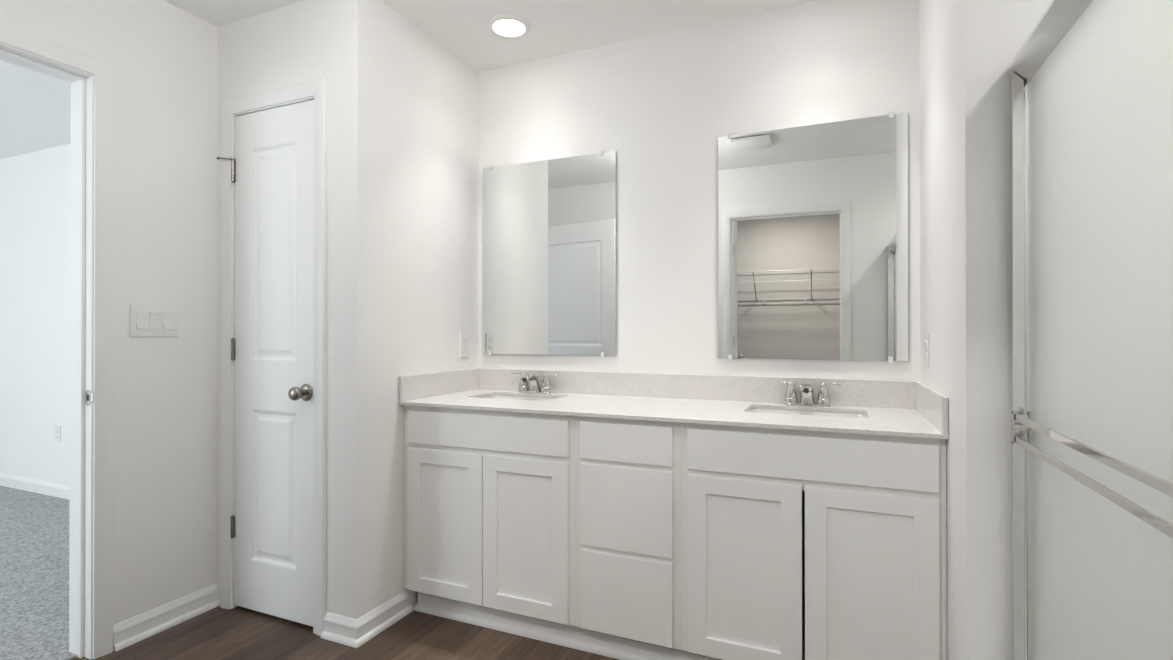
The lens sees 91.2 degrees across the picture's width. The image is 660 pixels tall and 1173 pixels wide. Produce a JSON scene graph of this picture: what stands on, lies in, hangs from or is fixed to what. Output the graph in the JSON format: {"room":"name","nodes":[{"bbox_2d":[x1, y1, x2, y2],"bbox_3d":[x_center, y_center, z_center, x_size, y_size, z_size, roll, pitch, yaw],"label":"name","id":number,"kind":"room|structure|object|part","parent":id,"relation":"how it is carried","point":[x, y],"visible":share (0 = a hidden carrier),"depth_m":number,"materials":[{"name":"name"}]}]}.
{"room":"bathroom","nodes":[
{"label":"bathroom","id":0,"kind":"room"},
{"bbox_2d":[0,143,70,485],"bbox_3d":[-3.341,-0.058,3.906,4.215,2.434,0.116,0,0,23],"label":"wall","id":1,"kind":"structure","parent":0,"point":[34,186],"depth_m":4.09,"materials":[{"name":"paint"}]},
{"bbox_2d":[0,473,69,499],"bbox_3d":[-3.312,1.107,3.819,4.095,0.087,0.014,0,0,23],"label":"baseboard","id":2,"kind":"structure","parent":1,"relation":"attached to","point":[26,484],"depth_m":4.07,"materials":[{"name":"white paint"}]},
{"bbox_2d":[54,425,60,442],"bbox_3d":[-3.658,0.719,3.972,0.070,0.116,0.008,0,0,23],"label":"wall outlet","id":3,"kind":"object","parent":1,"relation":"attached to","point":[57,431],"visible":1,"depth_m":3.96,"materials":[{"name":"white plastic"}]},
{"bbox_2d":[0,0,217,624],"bbox_3d":[-2.169,-0.067,1.151,0.116,2.434,4.401,0,0,23],"label":"wall","id":4,"kind":"structure","parent":0,"point":[164,56],"depth_m":2.22,"materials":[{"name":"paint"}]},
{"bbox_2d":[0,23,114,658],"bbox_3d":[-1.950,0.098,1.660,0.149,2.106,0.943,0,0,23],"label":"trim","id":5,"kind":"structure","parent":4,"relation":"attached to","point":[92,80],"depth_m":2.03,"materials":[{"name":"white paint"}]},
{"bbox_3d":[-1.748,0.238,2.018,0.039,0.056,0.003,0,0,23],"label":"strike plate","id":6,"kind":"part","parent":5,"relation":"part of","materials":[{"name":"silver metal"}]},
{"bbox_2d":[130,304,178,336],"bbox_3d":[-1.649,-0.035,2.199,0.010,0.123,0.169,0,0,23],"label":"light switch","id":7,"kind":"object","parent":4,"relation":"attached to","point":[146,320],"visible":1,"depth_m":2.19,"materials":[{"name":"white plastic"}]},
{"bbox_2d":[113,583,219,651],"bbox_3d":[-1.622,1.110,2.240,0.026,0.087,0.384,0,0,23],"label":"baseboard","id":8,"kind":"structure","parent":4,"relation":"attached to","point":[126,633],"depth_m":2.22,"materials":[{"name":"white paint"}]},
{"bbox_2d":[217,0,333,612],"bbox_3d":[-1.232,-0.063,2.348,0.659,2.434,0.116,0,0,23],"label":"wall","id":9,"kind":"structure","parent":0,"point":[292,44],"depth_m":2.25,"materials":[{"name":"paint"}]},
{"bbox_2d":[216,100,313,626],"bbox_3d":[-1.285,0.126,2.290,0.510,2.027,0.104,0,0,23],"label":"door","id":10,"kind":"structure","parent":9,"relation":"in","point":[272,167],"depth_m":2.29,"materials":[{"name":"white paint"}]},
{"bbox_3d":[-1.085,0.241,2.216,0.066,0.066,0.011,0,0,23],"label":"knob","id":11,"kind":"part","parent":10,"relation":"part of","materials":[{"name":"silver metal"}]},
{"bbox_2d":[220,78,326,635],"bbox_3d":[-1.234,0.101,2.339,0.582,2.106,0.132,0,0,23],"label":"trim","id":12,"kind":"structure","parent":9,"relation":"attached to","point":[316,90],"depth_m":2.26,"materials":[{"name":"white paint"}]},
{"bbox_2d":[0,486,618,659],"bbox_3d":[-2.365,1.171,1.229,8.120,0.058,4.637,0,0,23],"label":"floor","id":13,"kind":"structure","parent":0,"point":[237,633],"depth_m":2.19,"materials":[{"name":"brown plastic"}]},
{"bbox_2d":[404,405,579,627],"bbox_3d":[-0.290,0.728,2.431,0.770,0.852,0.555,0,0,23],"label":"vanity cabinet","id":14,"kind":"object","parent":13,"relation":"on","point":[490,496],"visible":0.77,"depth_m":2.16,"materials":[{"name":"paint"}]},
{"bbox_3d":[-0.555,0.759,2.253,0.352,0.572,0.019,0,0,23],"label":"door","id":15,"kind":"part","parent":14,"relation":"part of","materials":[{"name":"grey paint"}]},
{"bbox_3d":[-0.227,0.759,2.112,0.354,0.572,0.019,0,0,23],"label":"door","id":16,"kind":"part","parent":14,"relation":"part of","materials":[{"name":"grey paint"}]},
{"bbox_2d":[414,592,721,659],"bbox_3d":[0.158,1.120,2.007,1.872,0.066,0.030,0,0,23],"label":"toe kick","id":17,"kind":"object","parent":14,"relation":"attached to","point":[599,643],"depth_m":2.13,"materials":[{"name":"white paint"}]},
{"bbox_2d":[399,368,948,438],"bbox_3d":[0.227,0.243,2.204,1.901,0.115,0.569,0,0,23],"label":"countertop","id":18,"kind":"structure","parent":14,"relation":"on","point":[902,408],"depth_m":2.21,"materials":[{"name":"white stone"}]},
{"bbox_2d":[479,395,555,400],"bbox_3d":[-0.298,0.372,2.506,0.434,0.140,0.288,0,0,23],"label":"sink","id":19,"kind":"object","parent":18,"relation":"in","point":[514,397],"visible":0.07,"depth_m":2.64,"materials":[{"name":"white ceramic"}]},
{"bbox_2d":[512,373,557,393],"bbox_3d":[-0.240,0.243,2.645,0.170,0.091,0.180,0,0,-23],"label":"faucet","id":20,"kind":"object","parent":18,"relation":"on","point":[533,386],"visible":1,"depth_m":2.62,"materials":[{"name":"silver metal"}]},
{"bbox_3d":[-0.291,0.240,2.671,0.050,0.082,0.050,0,0,23],"label":"handle","id":21,"kind":"part","parent":20,"relation":"part of","materials":[{"name":"silver metal"}]},
{"bbox_3d":[-0.253,0.241,2.615,0.062,0.087,0.134,0,0,23],"label":"spout","id":22,"kind":"part","parent":20,"relation":"part of","materials":[{"name":"silver metal"}]},
{"bbox_3d":[-0.238,0.284,2.649,0.166,0.008,0.054,0,0,23],"label":"plate","id":23,"kind":"part","parent":20,"relation":"part of","materials":[{"name":"silver metal"}]},
{"bbox_3d":[-0.185,0.239,2.626,0.050,0.082,0.050,0,0,23],"label":"handle","id":24,"kind":"part","parent":20,"relation":"part of","materials":[{"name":"silver metal"}]},
{"bbox_2d":[747,408,867,417],"bbox_3d":[0.779,0.371,2.046,0.444,0.140,0.286,0,0,23],"label":"sink","id":25,"kind":"object","parent":18,"relation":"in","point":[759,410],"visible":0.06,"depth_m":2.15,"materials":[{"name":"white ceramic"}]},
{"bbox_2d":[774,381,841,406],"bbox_3d":[0.838,0.241,2.182,0.170,0.091,0.180,0,0,-23],"label":"faucet","id":26,"kind":"object","parent":18,"relation":"on","point":[807,395],"visible":1,"depth_m":2.16,"materials":[{"name":"silver metal"}]},
{"bbox_3d":[0.787,0.238,2.208,0.050,0.082,0.050,0,0,23],"label":"handle","id":27,"kind":"part","parent":26,"relation":"part of","materials":[{"name":"silver metal"}]},
{"bbox_3d":[0.825,0.239,2.151,0.062,0.087,0.134,0,0,23],"label":"spout","id":28,"kind":"part","parent":26,"relation":"part of","materials":[{"name":"silver metal"}]},
{"bbox_3d":[0.839,0.282,2.185,0.166,0.008,0.054,0,0,23],"label":"plate","id":29,"kind":"part","parent":26,"relation":"part of","materials":[{"name":"silver metal"}]},
{"bbox_3d":[0.892,0.238,2.163,0.050,0.082,0.050,0,0,23],"label":"handle","id":30,"kind":"part","parent":26,"relation":"part of","materials":[{"name":"silver metal"}]},
{"bbox_2d":[576,416,683,650],"bbox_3d":[0.238,0.727,2.204,0.380,0.852,0.555,0,0,23],"label":"base cabinet","id":31,"kind":"object","parent":13,"relation":"on","point":[628,471],"visible":0.77,"depth_m":1.94,"materials":[{"name":"paint"}]},
{"bbox_3d":[0.133,0.907,1.956,0.330,0.276,0.019,0,0,23],"label":"drawer","id":32,"kind":"part","parent":31,"relation":"part of","materials":[{"name":"grey paint"}]},
{"bbox_3d":[0.133,0.610,1.958,0.330,0.285,0.019,0,0,23],"label":"drawer","id":33,"kind":"part","parent":31,"relation":"part of","materials":[{"name":"grey paint"}]},
{"bbox_3d":[0.133,0.385,1.958,0.330,0.130,0.019,0,0,23],"label":"drawer","id":34,"kind":"part","parent":31,"relation":"part of","materials":[{"name":"grey paint"}]},
{"bbox_2d":[681,423,946,659],"bbox_3d":[0.758,0.727,1.981,0.750,0.852,0.555,0,0,23],"label":"vanity cabinet","id":35,"kind":"object","parent":13,"relation":"on","point":[796,544],"visible":0.84,"depth_m":1.72,"materials":[{"name":"paint"}]},
{"bbox_3d":[0.490,0.757,1.803,0.349,0.574,0.019,0,0,23],"label":"door","id":36,"kind":"part","parent":35,"relation":"part of","materials":[{"name":"grey paint"}]},
{"bbox_3d":[0.818,0.756,1.662,0.348,0.574,0.019,0,0,23],"label":"door","id":37,"kind":"part","parent":35,"relation":"part of","materials":[{"name":"grey paint"}]},
{"bbox_2d":[333,0,478,618],"bbox_3d":[-0.743,-0.063,2.504,0.116,2.434,0.788,0,0,23],"label":"wall partition","id":38,"kind":"structure","parent":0,"point":[406,107],"depth_m":2.27,"materials":[{"name":"paint"}]},
{"bbox_2d":[321,589,417,647],"bbox_3d":[-0.847,1.110,2.271,0.177,0.087,0.339,0,0,23],"label":"baseboard","id":39,"kind":"structure","parent":38,"relation":"attached to","point":[351,632],"depth_m":2.16,"materials":[{"name":"white paint"}]},
{"bbox_2d":[460,333,468,356],"bbox_3d":[-0.579,0.070,2.728,0.008,0.116,0.070,0,0,23],"label":"wall outlet","id":40,"kind":"object","parent":38,"relation":"attached to","point":[464,337],"visible":1,"depth_m":2.72,"materials":[{"name":"white plastic"}]},
{"bbox_2d":[0,0,816,158],"bbox_3d":[-2.365,-1.324,1.237,8.120,0.080,4.637,0,0,23],"label":"ceiling","id":41,"kind":"structure","parent":0,"point":[35,107],"depth_m":2.43,"materials":[{"name":"paint"}]},
{"bbox_2d":[487,14,530,37],"bbox_3d":[-0.326,-1.274,2.420,0.184,0.012,0.184,0,0,23],"label":"recessed light","id":42,"kind":"object","parent":41,"relation":"in","point":[502,25],"visible":1,"depth_m":2.41,"materials":[{"name":"white plastic"}]},
{"bbox_2d":[479,0,919,380],"bbox_3d":[0.464,-0.063,2.477,3.905,2.434,0.116,0,0,23],"label":"wall","id":43,"kind":"structure","parent":0,"point":[663,102],"depth_m":2.43,"materials":[{"name":"paint"}]},
{"bbox_2d":[483,150,615,357],"bbox_3d":[-0.189,-0.340,2.686,0.693,0.929,0.014,0,0,23],"label":"mirror","id":44,"kind":"object","parent":43,"relation":"attached to","point":[549,226],"visible":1,"depth_m":2.67,"materials":[{"name":"clear glass"}]},
{"bbox_2d":[479,368,915,408],"bbox_3d":[0.336,0.237,2.458,1.900,0.101,0.016,0,0,23],"label":"backsplash","id":45,"kind":"structure","parent":43,"relation":"attached to","point":[852,392],"depth_m":2.38,"materials":[{"name":"white stone"}]},
{"bbox_2d":[718,111,907,362],"bbox_3d":[0.859,-0.341,2.235,0.686,0.929,0.014,0,0,23],"label":"mirror","id":46,"kind":"object","parent":43,"relation":"attached to","point":[813,219],"visible":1,"depth_m":2.22,"materials":[{"name":"clear glass"}]},
{"bbox_2d":[919,0,1051,659],"bbox_3d":[1.568,-0.066,1.510,1.111,2.434,0.788,0,0,23],"label":"wall","id":47,"kind":"structure","parent":0,"point":[967,48],"depth_m":1.36,"materials":[{"name":"paint"}]},
{"bbox_2d":[924,333,928,367],"bbox_3d":[1.137,0.067,1.922,0.008,0.116,0.070,0,0,23],"label":"wall outlet","id":48,"kind":"object","parent":47,"relation":"attached to","point":[926,335],"visible":1,"depth_m":1.91,"materials":[{"name":"white plastic"}]},
{"bbox_2d":[1006,0,1092,659],"bbox_3d":[0.720,0.212,0.649,0.070,1.660,1.458,0,0,23],"label":"shower door frame","id":49,"kind":"object","parent":47,"relation":"attached to","point":[1059,17],"visible":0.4,"depth_m":1.30,"materials":[{"name":"metal"}]},
{"bbox_2d":[1011,0,1172,659],"bbox_3d":[0.826,0.235,0.941,0.042,1.580,0.782,0,0,23],"label":"shower door","id":50,"kind":"structure","parent":49,"relation":"attached to","point":[1097,422],"depth_m":0.94,"materials":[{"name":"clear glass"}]}
]}

